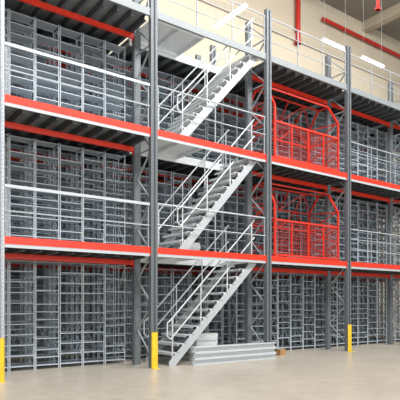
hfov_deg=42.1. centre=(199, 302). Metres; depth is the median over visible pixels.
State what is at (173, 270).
shelving unit
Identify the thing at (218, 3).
trim
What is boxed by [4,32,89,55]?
girder
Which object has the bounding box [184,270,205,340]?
shelving unit
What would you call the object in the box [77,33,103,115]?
shelving unit
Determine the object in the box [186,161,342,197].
deck
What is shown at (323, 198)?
shelving unit
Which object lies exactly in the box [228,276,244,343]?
shelving unit
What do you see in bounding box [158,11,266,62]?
girder
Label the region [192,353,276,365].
channel
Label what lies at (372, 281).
shelving unit
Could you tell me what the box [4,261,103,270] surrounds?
girder
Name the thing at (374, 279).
shelving unit
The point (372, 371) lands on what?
floor
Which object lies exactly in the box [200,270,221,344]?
shelving unit
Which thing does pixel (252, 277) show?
shelving unit
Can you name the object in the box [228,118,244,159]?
shelving unit
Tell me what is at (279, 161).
girder
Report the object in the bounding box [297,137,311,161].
shelving unit
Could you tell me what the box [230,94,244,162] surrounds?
shelving unit
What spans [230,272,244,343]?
shelving unit
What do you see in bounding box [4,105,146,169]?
deck
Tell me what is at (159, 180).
girder
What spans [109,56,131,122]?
shelving unit
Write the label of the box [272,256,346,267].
girder
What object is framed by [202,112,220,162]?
shelving unit
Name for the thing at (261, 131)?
shelving unit
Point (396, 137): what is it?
shelving unit
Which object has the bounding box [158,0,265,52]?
guardrail
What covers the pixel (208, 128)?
shelving unit
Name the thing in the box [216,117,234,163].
shelving unit
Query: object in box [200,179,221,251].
shelving unit
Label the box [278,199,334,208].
girder
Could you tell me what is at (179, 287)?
shelving unit
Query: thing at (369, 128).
shelving unit
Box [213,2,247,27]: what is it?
fluorescent light
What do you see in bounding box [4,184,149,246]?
guardrail
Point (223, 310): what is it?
shelving unit
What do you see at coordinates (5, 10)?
shelving unit
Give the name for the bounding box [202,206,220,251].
shelving unit
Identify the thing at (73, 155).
shelving unit
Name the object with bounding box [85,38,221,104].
deck
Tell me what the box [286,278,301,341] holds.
shelving unit
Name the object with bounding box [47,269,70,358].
shelving unit
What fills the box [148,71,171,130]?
shelving unit
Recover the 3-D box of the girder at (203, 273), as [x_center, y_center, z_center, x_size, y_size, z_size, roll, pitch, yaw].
[1.346,-0.970,18.185,3.320,0.180,0.100,0,0,-36]
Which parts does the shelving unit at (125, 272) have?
panel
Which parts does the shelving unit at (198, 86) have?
shelf, shelf, shelf, shelf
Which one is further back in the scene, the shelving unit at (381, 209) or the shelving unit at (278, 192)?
the shelving unit at (381, 209)
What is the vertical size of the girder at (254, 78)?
0.180 m
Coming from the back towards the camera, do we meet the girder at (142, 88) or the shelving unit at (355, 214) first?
the shelving unit at (355, 214)
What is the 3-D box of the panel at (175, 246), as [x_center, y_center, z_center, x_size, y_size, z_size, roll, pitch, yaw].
[-0.371,-1.575,14.728,0.700,0.090,0.360,0,0,-36]
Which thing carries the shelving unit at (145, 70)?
on the deck at (184, 165)
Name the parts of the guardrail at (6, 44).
post, rail, rail, post, post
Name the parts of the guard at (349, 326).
guard plate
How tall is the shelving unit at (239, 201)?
2.540 m
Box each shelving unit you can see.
[4,8,7,92]
[4,25,25,98]
[4,53,28,97]
[4,134,7,235]
[4,143,25,235]
[4,160,28,235]
[4,259,7,367]
[4,262,25,364]
[4,267,6,360]
[4,267,28,360]
[5,9,34,100]
[5,133,34,237]
[5,259,34,371]
[22,32,48,98]
[22,145,48,236]
[22,262,48,363]
[27,166,49,237]
[27,268,49,355]
[30,17,58,105]
[30,138,58,239]
[30,260,58,369]
[45,36,71,105]
[45,149,71,238]
[45,263,71,363]
[47,166,70,238]
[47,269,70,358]
[54,25,81,110]
[54,143,81,240]
[54,262,81,367]
[67,43,92,112]
[67,154,92,241]
[67,264,92,363]
[68,82,89,112]
[68,172,89,241]
[68,269,89,354]
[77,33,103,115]
[77,147,103,242]
[77,263,103,365]
[86,175,101,241]
[86,270,101,354]
[88,53,113,115]
[88,157,113,242]
[88,265,113,360]
[99,40,124,121]
[99,152,124,244]
[99,264,124,363]
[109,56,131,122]
[109,161,131,244]
[109,266,131,360]
[110,87,126,121]
[110,177,126,242]
[110,271,126,354]
[125,88,143,122]
[125,180,144,244]
[125,272,144,350]
[129,66,148,126]
[129,167,148,245]
[129,268,148,357]
[141,182,161,245]
[141,272,161,350]
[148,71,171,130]
[148,170,171,247]
[148,268,171,355]
[158,186,177,247]
[158,273,177,349]
[159,99,176,128]
[167,75,188,155]
[167,171,188,246]
[167,268,188,355]
[174,103,193,156]
[174,190,193,239]
[174,274,193,348]
[184,80,205,160]
[184,175,205,250]
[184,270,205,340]
[188,191,206,249]
[188,274,206,337]
[191,122,206,158]
[200,89,221,163]
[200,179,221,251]
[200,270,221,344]
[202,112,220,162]
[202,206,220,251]
[202,275,220,344]
[216,93,236,164]
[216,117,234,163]
[216,184,236,252]
[216,197,234,252]
[216,272,235,344]
[216,276,234,344]
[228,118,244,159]
[228,196,244,252]
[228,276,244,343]
[229,271,244,343]
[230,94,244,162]
[230,184,244,253]
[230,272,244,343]
[241,200,257,253]
[241,277,258,342]
[243,271,263,342]
[244,100,263,165]
[244,187,263,254]
[244,273,263,340]
[253,127,262,152]
[253,200,262,254]
[253,277,262,342]
[257,105,276,153]
[257,189,276,254]
[257,272,277,348]
[258,274,276,346]
[272,107,288,157]
[272,190,288,256]
[272,272,290,349]
[272,274,288,346]
[278,131,286,156]
[278,204,286,256]
[279,278,286,341]
[282,111,300,159]
[282,192,300,257]
[283,273,302,348]
[284,274,300,345]
[286,136,302,160]
[286,206,302,256]
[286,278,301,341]
[294,115,311,161]
[294,196,311,257]
[294,275,311,344]
[295,273,314,348]
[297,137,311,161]
[297,207,310,255]
[297,279,311,339]
[305,120,322,162]
[305,196,322,259]
[305,275,322,343]
[307,111,324,165]
[307,193,324,256]
[307,274,324,347]
[308,279,321,341]
[310,212,319,258]
[316,198,332,259]
[316,213,331,259]
[316,276,332,343]
[316,279,331,337]
[319,114,336,165]
[319,195,336,257]
[319,275,336,344]
[331,116,344,170]
[331,127,343,167]
[331,195,344,260]
[331,200,343,260]
[331,276,343,342]
[331,276,344,346]
[331,280,340,339]
[336,129,352,171]
[336,203,352,260]
[336,277,352,342]
[340,122,357,175]
[340,199,357,261]
[340,213,344,260]
[340,276,357,344]
[340,280,344,339]
[351,123,367,177]
[351,131,362,175]
[351,199,367,262]
[351,204,362,260]
[351,276,367,344]
[351,277,362,342]
[356,134,370,175]
[356,206,371,260]
[356,278,371,340]
[356,282,366,335]
[360,127,376,178]
[360,202,376,262]
[360,218,374,259]
[360,277,376,341]
[360,281,374,336]
[365,136,380,179]
[365,207,380,263]
[365,278,380,339]
[369,129,385,179]
[369,203,385,263]
[369,277,385,343]
[370,218,382,262]
[370,281,382,337]
[374,141,385,179]
[374,209,385,263]
[374,279,385,339]
[379,132,394,181]
[379,205,394,263]
[379,278,394,342]
[382,144,397,181]
[382,212,397,264]
[382,279,397,337]
[387,136,399,184]
[387,206,399,264]
[387,278,399,341]
[393,216,399,263]
[396,140,399,184]
[398,280,399,336]
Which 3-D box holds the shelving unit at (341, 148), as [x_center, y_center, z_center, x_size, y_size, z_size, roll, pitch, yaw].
[5.532,-5.330,19.877,0.565,2.540,0.371,0,0,-36]
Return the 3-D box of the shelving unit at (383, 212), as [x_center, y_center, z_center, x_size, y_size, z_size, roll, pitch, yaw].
[7.883,-2.530,21.604,0.565,2.540,0.371,0,0,-36]
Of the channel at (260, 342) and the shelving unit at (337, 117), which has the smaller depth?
the channel at (260, 342)
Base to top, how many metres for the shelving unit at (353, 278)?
2.540 m
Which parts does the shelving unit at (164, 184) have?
shelf, shelf, shelf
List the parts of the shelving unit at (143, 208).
panel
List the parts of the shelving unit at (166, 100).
panel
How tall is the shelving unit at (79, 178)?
2.540 m
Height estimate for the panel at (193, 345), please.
0.090 m
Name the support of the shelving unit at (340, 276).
on the floor
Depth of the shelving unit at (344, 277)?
19.84 m
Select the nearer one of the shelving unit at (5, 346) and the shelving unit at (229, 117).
the shelving unit at (5, 346)
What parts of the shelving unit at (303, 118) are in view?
shelf, shelf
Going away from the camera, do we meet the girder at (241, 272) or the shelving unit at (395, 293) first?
the girder at (241, 272)
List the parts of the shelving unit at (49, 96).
shelf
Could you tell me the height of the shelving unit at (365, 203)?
2.540 m
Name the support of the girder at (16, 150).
attached to the frame at (92, 84)
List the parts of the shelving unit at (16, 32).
shelf, shelf, shelf, shelf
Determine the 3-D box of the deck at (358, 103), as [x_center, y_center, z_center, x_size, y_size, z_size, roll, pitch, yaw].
[4.741,-6.760,19.476,3.304,0.200,4.540,0,0,-36]
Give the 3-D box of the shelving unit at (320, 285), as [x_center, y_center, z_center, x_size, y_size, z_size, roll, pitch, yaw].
[5.116,0.270,21.428,0.565,2.540,0.364,0,0,-36]
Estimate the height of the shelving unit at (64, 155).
2.540 m
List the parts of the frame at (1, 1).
post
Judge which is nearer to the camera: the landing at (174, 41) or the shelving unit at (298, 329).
the landing at (174, 41)
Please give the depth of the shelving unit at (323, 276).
18.88 m
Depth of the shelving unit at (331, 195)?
18.30 m
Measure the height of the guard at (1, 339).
0.852 m
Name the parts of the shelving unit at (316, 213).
panel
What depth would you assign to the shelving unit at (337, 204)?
18.71 m
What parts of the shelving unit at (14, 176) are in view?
panel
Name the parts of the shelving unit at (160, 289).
panel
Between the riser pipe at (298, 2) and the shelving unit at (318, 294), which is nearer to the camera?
the shelving unit at (318, 294)
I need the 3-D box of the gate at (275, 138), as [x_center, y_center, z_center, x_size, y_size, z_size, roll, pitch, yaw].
[2.882,-5.192,16.094,2.880,2.265,1.270,0,0,-36]
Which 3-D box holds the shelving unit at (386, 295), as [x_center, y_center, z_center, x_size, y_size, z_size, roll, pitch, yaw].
[7.321,0.270,20.397,0.565,2.540,0.371,0,0,-36]
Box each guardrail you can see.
[4,42,149,126]
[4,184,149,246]
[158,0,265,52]
[158,85,265,153]
[158,203,265,254]
[272,19,346,84]
[351,54,399,101]
[351,141,399,182]
[351,229,399,264]
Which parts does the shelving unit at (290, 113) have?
shelf, shelf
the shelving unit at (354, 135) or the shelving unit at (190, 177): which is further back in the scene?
the shelving unit at (354, 135)
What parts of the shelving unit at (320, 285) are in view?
panel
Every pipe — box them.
[294,0,301,45]
[321,17,399,57]
[375,0,380,11]
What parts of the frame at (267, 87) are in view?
post, post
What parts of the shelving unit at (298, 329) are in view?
panel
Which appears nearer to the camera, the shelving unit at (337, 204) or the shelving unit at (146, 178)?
the shelving unit at (146, 178)
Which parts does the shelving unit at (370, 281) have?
panel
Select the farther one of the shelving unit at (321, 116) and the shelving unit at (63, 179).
the shelving unit at (321, 116)
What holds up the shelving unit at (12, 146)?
on the deck at (6, 249)
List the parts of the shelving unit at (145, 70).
shelf, shelf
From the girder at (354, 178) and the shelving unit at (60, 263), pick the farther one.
the girder at (354, 178)
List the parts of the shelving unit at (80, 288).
panel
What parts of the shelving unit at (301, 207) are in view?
panel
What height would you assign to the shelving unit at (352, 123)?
2.540 m
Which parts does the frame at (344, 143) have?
post, post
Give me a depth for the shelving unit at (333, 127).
19.55 m
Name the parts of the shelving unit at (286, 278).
panel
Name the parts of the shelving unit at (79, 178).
panel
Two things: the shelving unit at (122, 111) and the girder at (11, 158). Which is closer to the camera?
the girder at (11, 158)
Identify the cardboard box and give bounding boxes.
[276,348,285,354]
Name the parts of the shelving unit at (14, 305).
panel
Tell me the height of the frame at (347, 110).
9.700 m
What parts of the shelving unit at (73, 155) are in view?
shelf, shelf, shelf, shelf, shelf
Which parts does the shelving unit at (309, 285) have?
panel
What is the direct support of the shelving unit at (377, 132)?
on the deck at (395, 198)
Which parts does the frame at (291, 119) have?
post, post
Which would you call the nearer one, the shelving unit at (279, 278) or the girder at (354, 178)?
the girder at (354, 178)
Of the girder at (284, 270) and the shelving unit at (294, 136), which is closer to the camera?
the girder at (284, 270)
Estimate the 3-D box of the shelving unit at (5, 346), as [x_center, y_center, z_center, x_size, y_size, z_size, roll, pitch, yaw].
[-4.625,0.270,11.623,0.565,2.540,0.371,0,0,-36]
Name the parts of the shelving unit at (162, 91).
shelf, shelf, shelf, shelf, shelf, shelf, shelf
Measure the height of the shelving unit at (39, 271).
2.540 m
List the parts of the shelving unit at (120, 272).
panel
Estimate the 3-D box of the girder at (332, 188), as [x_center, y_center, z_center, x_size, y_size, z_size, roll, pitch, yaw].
[5.647,-3.770,18.242,3.320,0.180,0.100,0,0,-36]
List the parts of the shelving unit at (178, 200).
panel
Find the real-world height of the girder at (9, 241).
0.220 m
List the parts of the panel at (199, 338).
white panel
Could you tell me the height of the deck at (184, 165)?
0.200 m
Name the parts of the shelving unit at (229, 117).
shelf, shelf, shelf, shelf, shelf, shelf, shelf, shelf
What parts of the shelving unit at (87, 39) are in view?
shelf, shelf, shelf, shelf, shelf, shelf, shelf, shelf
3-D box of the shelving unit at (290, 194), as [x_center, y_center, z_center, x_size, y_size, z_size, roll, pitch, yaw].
[3.181,-2.530,18.151,0.565,2.540,0.371,0,0,-36]
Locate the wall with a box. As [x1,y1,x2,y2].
[46,0,399,347]
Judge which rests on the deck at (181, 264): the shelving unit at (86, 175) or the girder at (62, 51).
the shelving unit at (86, 175)
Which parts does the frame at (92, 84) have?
post, post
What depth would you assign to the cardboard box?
15.34 m
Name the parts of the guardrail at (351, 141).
rail, rail, rail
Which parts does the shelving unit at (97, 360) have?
shelf, shelf, shelf, shelf, shelf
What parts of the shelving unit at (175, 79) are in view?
shelf, shelf, shelf, shelf, shelf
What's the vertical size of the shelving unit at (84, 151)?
2.540 m
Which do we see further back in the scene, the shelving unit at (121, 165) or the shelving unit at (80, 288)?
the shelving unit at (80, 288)
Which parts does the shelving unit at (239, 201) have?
panel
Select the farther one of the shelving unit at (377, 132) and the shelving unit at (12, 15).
the shelving unit at (377, 132)
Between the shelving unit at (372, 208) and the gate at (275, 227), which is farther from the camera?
the shelving unit at (372, 208)
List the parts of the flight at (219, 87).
handrail, handrail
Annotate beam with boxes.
[362,3,399,32]
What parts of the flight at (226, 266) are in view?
handrail, handrail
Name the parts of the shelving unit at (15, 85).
shelf, shelf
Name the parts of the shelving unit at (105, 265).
shelf, shelf, shelf, shelf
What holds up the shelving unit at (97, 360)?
on the floor
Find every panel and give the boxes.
[173,244,200,248]
[191,343,216,346]
[195,336,216,340]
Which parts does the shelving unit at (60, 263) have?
shelf, shelf, shelf, shelf, shelf, shelf, shelf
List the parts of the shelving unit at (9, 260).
shelf, shelf, shelf, shelf, shelf, shelf, shelf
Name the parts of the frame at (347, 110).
post, post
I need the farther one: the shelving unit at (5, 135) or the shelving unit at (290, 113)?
the shelving unit at (290, 113)
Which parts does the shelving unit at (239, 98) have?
shelf, shelf, shelf, shelf, shelf, shelf, shelf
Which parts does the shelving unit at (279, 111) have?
shelf, shelf, shelf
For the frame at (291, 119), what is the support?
on the floor
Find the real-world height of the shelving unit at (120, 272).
2.540 m
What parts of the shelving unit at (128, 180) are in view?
panel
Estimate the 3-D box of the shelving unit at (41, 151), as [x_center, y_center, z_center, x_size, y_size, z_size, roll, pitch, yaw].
[-4.058,-2.530,12.834,0.565,2.540,0.371,0,0,-36]
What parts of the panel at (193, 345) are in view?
white panel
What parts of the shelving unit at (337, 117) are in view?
shelf, shelf, shelf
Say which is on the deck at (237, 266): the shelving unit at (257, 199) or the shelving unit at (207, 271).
the shelving unit at (257, 199)
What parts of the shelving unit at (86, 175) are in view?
panel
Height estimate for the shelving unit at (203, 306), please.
2.540 m
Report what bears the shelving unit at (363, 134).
on the deck at (395, 198)
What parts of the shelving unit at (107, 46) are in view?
shelf, shelf, shelf, shelf, shelf, shelf, shelf, shelf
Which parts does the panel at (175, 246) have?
white panel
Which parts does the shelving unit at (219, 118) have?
panel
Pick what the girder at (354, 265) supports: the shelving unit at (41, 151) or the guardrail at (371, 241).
the guardrail at (371, 241)
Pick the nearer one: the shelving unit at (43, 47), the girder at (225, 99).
the shelving unit at (43, 47)
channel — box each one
[191,342,260,352]
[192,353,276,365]
[193,342,275,352]
[193,348,275,358]
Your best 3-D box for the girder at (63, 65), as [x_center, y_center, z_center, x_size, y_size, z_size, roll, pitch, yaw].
[-4.481,-6.570,13.905,3.340,0.180,0.100,0,0,-36]
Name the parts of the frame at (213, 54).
post, post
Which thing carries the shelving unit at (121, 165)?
on the deck at (181, 264)
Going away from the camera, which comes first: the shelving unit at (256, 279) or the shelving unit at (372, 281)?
the shelving unit at (256, 279)
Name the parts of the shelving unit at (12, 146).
shelf, shelf, shelf, shelf, shelf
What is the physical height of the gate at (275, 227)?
2.265 m
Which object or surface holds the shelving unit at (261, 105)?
on the deck at (277, 170)
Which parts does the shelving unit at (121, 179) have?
panel, shelf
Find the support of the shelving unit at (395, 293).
on the floor
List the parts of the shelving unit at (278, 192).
shelf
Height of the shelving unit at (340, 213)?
2.540 m
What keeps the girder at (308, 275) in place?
attached to the frame at (291, 119)
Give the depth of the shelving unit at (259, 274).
17.47 m
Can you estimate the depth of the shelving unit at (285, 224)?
20.19 m
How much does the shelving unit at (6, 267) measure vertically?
2.540 m
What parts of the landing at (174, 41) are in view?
plate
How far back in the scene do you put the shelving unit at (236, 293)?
15.82 m
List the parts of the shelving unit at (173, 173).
shelf, shelf, shelf, shelf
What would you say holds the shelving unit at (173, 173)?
on the deck at (181, 264)
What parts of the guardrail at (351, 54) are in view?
rail, rail, rail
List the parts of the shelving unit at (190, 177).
shelf, shelf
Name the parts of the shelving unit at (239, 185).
shelf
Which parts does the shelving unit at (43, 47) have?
shelf, shelf, shelf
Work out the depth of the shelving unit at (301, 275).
18.52 m
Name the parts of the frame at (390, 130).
post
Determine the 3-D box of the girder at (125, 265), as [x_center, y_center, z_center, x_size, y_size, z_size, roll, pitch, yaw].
[-1.090,-0.970,15.404,3.540,0.180,0.100,0,0,-36]
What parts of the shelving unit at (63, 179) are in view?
panel, shelf, shelf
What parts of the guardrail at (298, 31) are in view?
post, rail, rail, rail, post, post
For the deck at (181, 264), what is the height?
0.200 m
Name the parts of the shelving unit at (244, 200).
panel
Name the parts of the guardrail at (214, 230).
post, rail, rail, post, post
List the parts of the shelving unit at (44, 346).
shelf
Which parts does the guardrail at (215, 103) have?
post, rail, rail, post, post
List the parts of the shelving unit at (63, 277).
panel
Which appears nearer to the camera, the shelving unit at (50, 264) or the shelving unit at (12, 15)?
the shelving unit at (12, 15)
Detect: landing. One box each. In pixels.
[130,20,203,56]
[141,137,201,159]
[141,256,196,261]
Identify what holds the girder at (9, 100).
attached to the frame at (152, 52)
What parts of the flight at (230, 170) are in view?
handrail, handrail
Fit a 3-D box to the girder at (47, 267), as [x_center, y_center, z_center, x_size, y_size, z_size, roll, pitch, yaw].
[-4.481,-0.970,13.905,3.340,0.180,0.100,0,0,-36]
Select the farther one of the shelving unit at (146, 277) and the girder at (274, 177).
the girder at (274, 177)
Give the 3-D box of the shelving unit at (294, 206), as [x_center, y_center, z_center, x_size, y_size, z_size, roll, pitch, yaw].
[3.706,-2.530,20.393,0.565,2.540,0.364,0,0,-36]
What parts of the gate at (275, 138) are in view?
frame, frame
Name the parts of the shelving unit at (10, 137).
shelf, shelf, shelf, shelf, shelf, shelf, shelf, shelf, shelf, shelf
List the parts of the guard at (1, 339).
guard plate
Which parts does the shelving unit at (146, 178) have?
shelf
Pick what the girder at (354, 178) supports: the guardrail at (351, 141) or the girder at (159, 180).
the guardrail at (351, 141)
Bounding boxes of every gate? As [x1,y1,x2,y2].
[252,85,338,170]
[252,182,338,260]
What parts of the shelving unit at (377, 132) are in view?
shelf, shelf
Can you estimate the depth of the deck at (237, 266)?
15.85 m
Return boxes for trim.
[199,0,399,85]
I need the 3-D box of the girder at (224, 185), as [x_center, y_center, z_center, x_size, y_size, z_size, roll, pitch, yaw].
[1.819,-3.770,17.541,3.320,0.180,0.100,0,0,-36]
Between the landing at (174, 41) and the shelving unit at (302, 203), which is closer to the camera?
the landing at (174, 41)
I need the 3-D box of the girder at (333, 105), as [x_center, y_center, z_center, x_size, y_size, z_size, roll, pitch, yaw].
[5.647,-6.570,18.242,3.320,0.180,0.100,0,0,-36]
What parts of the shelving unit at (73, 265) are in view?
shelf, shelf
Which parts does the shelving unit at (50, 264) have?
shelf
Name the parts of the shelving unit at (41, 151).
shelf, shelf, shelf, shelf, shelf, shelf, shelf, shelf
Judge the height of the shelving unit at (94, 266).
2.540 m
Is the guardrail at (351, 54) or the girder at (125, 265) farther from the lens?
the guardrail at (351, 54)
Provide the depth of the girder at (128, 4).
11.96 m
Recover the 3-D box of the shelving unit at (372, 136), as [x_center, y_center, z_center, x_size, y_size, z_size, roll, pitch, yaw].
[6.942,-5.330,20.913,0.565,2.540,0.371,0,0,-36]
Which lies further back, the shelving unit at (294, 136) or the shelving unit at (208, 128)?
the shelving unit at (294, 136)
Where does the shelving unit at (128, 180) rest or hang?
on the deck at (181, 264)
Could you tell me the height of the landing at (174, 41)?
0.130 m
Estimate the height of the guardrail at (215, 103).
1.058 m
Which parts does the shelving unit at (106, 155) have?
shelf, shelf, shelf, shelf, shelf, shelf, shelf, shelf, shelf, shelf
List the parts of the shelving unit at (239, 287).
panel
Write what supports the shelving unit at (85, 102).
on the deck at (11, 114)
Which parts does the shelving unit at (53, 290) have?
shelf, shelf, shelf, shelf, shelf, shelf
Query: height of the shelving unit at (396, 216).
2.540 m
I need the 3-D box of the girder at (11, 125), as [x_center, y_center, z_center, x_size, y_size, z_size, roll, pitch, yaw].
[-3.001,-3.770,11.891,3.340,0.180,0.100,0,0,-36]
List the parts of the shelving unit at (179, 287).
panel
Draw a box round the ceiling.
[320,0,399,40]
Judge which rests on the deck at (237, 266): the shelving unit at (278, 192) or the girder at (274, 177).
the shelving unit at (278, 192)
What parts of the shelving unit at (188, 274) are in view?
panel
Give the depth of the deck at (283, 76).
16.31 m
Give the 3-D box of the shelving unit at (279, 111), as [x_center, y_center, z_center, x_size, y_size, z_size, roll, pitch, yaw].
[2.711,-5.330,17.805,0.565,2.540,0.371,0,0,-36]
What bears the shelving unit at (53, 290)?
on the floor
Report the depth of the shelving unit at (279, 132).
20.03 m
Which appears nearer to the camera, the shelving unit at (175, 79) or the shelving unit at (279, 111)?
the shelving unit at (175, 79)
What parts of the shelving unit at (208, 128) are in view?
shelf, shelf, shelf, shelf, shelf, shelf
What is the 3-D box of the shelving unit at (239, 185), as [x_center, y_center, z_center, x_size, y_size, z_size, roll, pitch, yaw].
[1.300,-2.530,16.769,0.565,2.540,0.371,0,0,-36]
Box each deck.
[4,0,146,73]
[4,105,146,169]
[4,247,146,263]
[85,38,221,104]
[85,151,223,187]
[110,259,234,268]
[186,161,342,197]
[216,62,342,122]
[216,263,342,272]
[262,179,399,207]
[279,91,399,141]
[296,268,399,275]
[340,196,399,217]
[356,119,399,155]
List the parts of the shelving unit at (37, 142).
shelf, shelf, shelf, shelf, shelf, shelf, shelf, shelf, shelf, shelf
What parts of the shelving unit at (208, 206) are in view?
panel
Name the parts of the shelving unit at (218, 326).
panel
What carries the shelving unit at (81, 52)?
on the deck at (11, 114)
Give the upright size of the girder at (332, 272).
0.180 m
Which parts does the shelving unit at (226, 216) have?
panel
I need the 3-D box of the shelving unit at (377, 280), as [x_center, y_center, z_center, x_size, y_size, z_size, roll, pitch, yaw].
[6.851,0.270,20.052,0.565,2.540,0.371,0,0,-36]
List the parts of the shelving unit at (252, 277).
panel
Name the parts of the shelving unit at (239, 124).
panel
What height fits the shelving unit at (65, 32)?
2.540 m
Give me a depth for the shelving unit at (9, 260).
11.95 m
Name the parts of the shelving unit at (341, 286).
panel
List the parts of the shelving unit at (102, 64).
shelf, shelf, shelf, shelf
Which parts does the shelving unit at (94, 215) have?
shelf, shelf, shelf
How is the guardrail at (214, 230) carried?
on the girder at (162, 252)
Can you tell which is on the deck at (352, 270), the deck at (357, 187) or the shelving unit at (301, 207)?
the shelving unit at (301, 207)
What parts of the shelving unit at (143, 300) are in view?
panel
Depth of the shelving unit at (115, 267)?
14.19 m
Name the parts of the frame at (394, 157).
post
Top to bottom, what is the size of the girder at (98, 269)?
0.180 m
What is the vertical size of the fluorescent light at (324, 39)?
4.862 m
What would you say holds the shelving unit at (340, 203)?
on the deck at (352, 270)
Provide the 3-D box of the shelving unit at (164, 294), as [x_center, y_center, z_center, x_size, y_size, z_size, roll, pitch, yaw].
[-1.154,0.270,14.967,0.565,2.540,0.371,0,0,-36]
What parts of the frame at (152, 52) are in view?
post, post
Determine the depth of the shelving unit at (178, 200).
17.34 m
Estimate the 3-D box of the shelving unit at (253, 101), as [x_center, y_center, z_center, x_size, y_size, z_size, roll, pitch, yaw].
[1.771,-5.330,17.114,0.565,2.540,0.371,0,0,-36]
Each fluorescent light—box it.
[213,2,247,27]
[321,37,344,50]
[360,0,384,66]
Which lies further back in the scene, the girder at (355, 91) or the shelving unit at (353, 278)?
the shelving unit at (353, 278)
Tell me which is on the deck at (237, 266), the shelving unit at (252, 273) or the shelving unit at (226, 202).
the shelving unit at (226, 202)
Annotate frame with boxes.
[0,0,5,380]
[89,53,109,358]
[130,0,157,368]
[195,45,215,332]
[245,8,271,342]
[272,117,292,345]
[323,45,350,351]
[332,143,354,341]
[385,157,399,336]
[386,82,399,344]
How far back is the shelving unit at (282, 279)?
16.96 m
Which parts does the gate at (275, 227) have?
frame, frame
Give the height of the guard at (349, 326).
0.852 m
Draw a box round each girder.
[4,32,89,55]
[4,93,150,136]
[4,121,133,154]
[4,148,103,167]
[4,236,150,255]
[4,253,133,267]
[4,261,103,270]
[4,265,90,271]
[7,157,90,174]
[18,0,133,41]
[46,59,90,75]
[98,269,196,275]
[101,172,196,187]
[106,0,150,19]
[110,77,193,102]
[110,163,211,184]
[110,265,211,274]
[112,65,201,92]
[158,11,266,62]
[158,129,266,161]
[158,247,266,262]
[201,186,272,201]
[203,273,273,278]
[216,272,287,277]
[217,107,272,126]
[222,98,287,120]
[224,185,287,198]
[252,75,326,105]
[252,171,326,191]
[252,267,326,275]
[272,56,346,91]
[272,156,346,179]
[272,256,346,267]
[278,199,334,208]
[279,276,335,280]
[294,197,351,208]
[294,275,351,280]
[331,102,389,127]
[331,187,389,203]
[331,271,389,278]
[351,87,399,110]
[351,174,399,191]
[351,262,399,271]
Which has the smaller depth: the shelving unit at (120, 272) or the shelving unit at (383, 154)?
the shelving unit at (120, 272)
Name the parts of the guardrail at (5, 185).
post, rail, rail, post, post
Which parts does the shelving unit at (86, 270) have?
panel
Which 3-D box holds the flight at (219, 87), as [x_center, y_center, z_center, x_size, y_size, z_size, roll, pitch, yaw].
[0.152,-5.974,14.052,2.619,3.828,1.158,0,0,-36]
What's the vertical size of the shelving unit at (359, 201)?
2.540 m
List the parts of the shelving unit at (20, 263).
shelf, shelf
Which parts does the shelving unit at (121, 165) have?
shelf, shelf, shelf, shelf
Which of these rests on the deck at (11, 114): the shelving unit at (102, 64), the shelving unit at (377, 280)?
the shelving unit at (102, 64)
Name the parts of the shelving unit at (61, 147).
shelf, shelf, shelf, shelf, shelf, shelf, shelf, shelf, shelf, shelf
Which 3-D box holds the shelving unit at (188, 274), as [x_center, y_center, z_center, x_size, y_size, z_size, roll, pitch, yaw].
[-0.056,0.270,17.630,0.565,2.540,0.364,0,0,-36]
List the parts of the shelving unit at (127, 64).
shelf, shelf, shelf, shelf, shelf, shelf, shelf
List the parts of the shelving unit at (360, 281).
panel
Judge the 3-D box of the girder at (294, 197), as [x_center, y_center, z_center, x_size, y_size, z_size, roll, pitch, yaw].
[4.640,-3.770,19.613,3.320,0.180,0.100,0,0,-36]
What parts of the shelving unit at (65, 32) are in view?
shelf, shelf, shelf, shelf, shelf, shelf, shelf, shelf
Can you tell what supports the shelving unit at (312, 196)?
on the deck at (352, 270)
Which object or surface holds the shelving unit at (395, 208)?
on the deck
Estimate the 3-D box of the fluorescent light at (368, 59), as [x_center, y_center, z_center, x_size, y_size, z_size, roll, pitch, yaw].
[7.490,-12.829,22.574,1.500,4.862,0.200,0,0,-36]
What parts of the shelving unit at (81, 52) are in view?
shelf, shelf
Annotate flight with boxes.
[143,220,255,365]
[159,17,255,135]
[159,119,255,249]
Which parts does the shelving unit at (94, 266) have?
shelf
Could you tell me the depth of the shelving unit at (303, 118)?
18.52 m
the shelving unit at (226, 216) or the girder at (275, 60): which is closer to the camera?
the girder at (275, 60)
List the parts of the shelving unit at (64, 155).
shelf, shelf, shelf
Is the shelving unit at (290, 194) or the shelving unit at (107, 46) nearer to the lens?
the shelving unit at (107, 46)
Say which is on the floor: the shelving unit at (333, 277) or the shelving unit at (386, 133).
the shelving unit at (333, 277)
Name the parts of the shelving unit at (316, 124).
shelf, shelf, shelf, shelf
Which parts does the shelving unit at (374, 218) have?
panel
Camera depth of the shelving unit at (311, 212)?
21.20 m
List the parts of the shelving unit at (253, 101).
shelf, shelf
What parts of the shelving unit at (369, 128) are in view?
shelf, shelf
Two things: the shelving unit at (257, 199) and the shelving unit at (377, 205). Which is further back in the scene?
the shelving unit at (377, 205)
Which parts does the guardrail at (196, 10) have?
post, rail, post, rail, rail, post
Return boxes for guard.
[0,338,5,382]
[151,332,159,368]
[348,325,353,351]
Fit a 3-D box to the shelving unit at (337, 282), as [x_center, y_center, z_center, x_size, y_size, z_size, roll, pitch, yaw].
[4.970,0.270,18.671,0.565,2.540,0.371,0,0,-36]
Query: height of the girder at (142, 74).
0.180 m
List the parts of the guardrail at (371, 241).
rail, rail, rail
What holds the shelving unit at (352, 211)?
on the deck at (352, 270)
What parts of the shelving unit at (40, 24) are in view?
shelf, shelf, shelf, shelf, shelf, shelf, shelf, shelf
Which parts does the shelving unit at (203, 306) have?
panel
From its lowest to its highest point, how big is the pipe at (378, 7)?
2.600 m
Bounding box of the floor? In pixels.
[0,330,399,399]
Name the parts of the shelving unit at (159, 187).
panel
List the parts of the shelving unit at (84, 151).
shelf, shelf, shelf, shelf, shelf, shelf, shelf, shelf, shelf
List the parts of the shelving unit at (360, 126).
shelf, shelf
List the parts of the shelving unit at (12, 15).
shelf, shelf, shelf, shelf, shelf, shelf, shelf, shelf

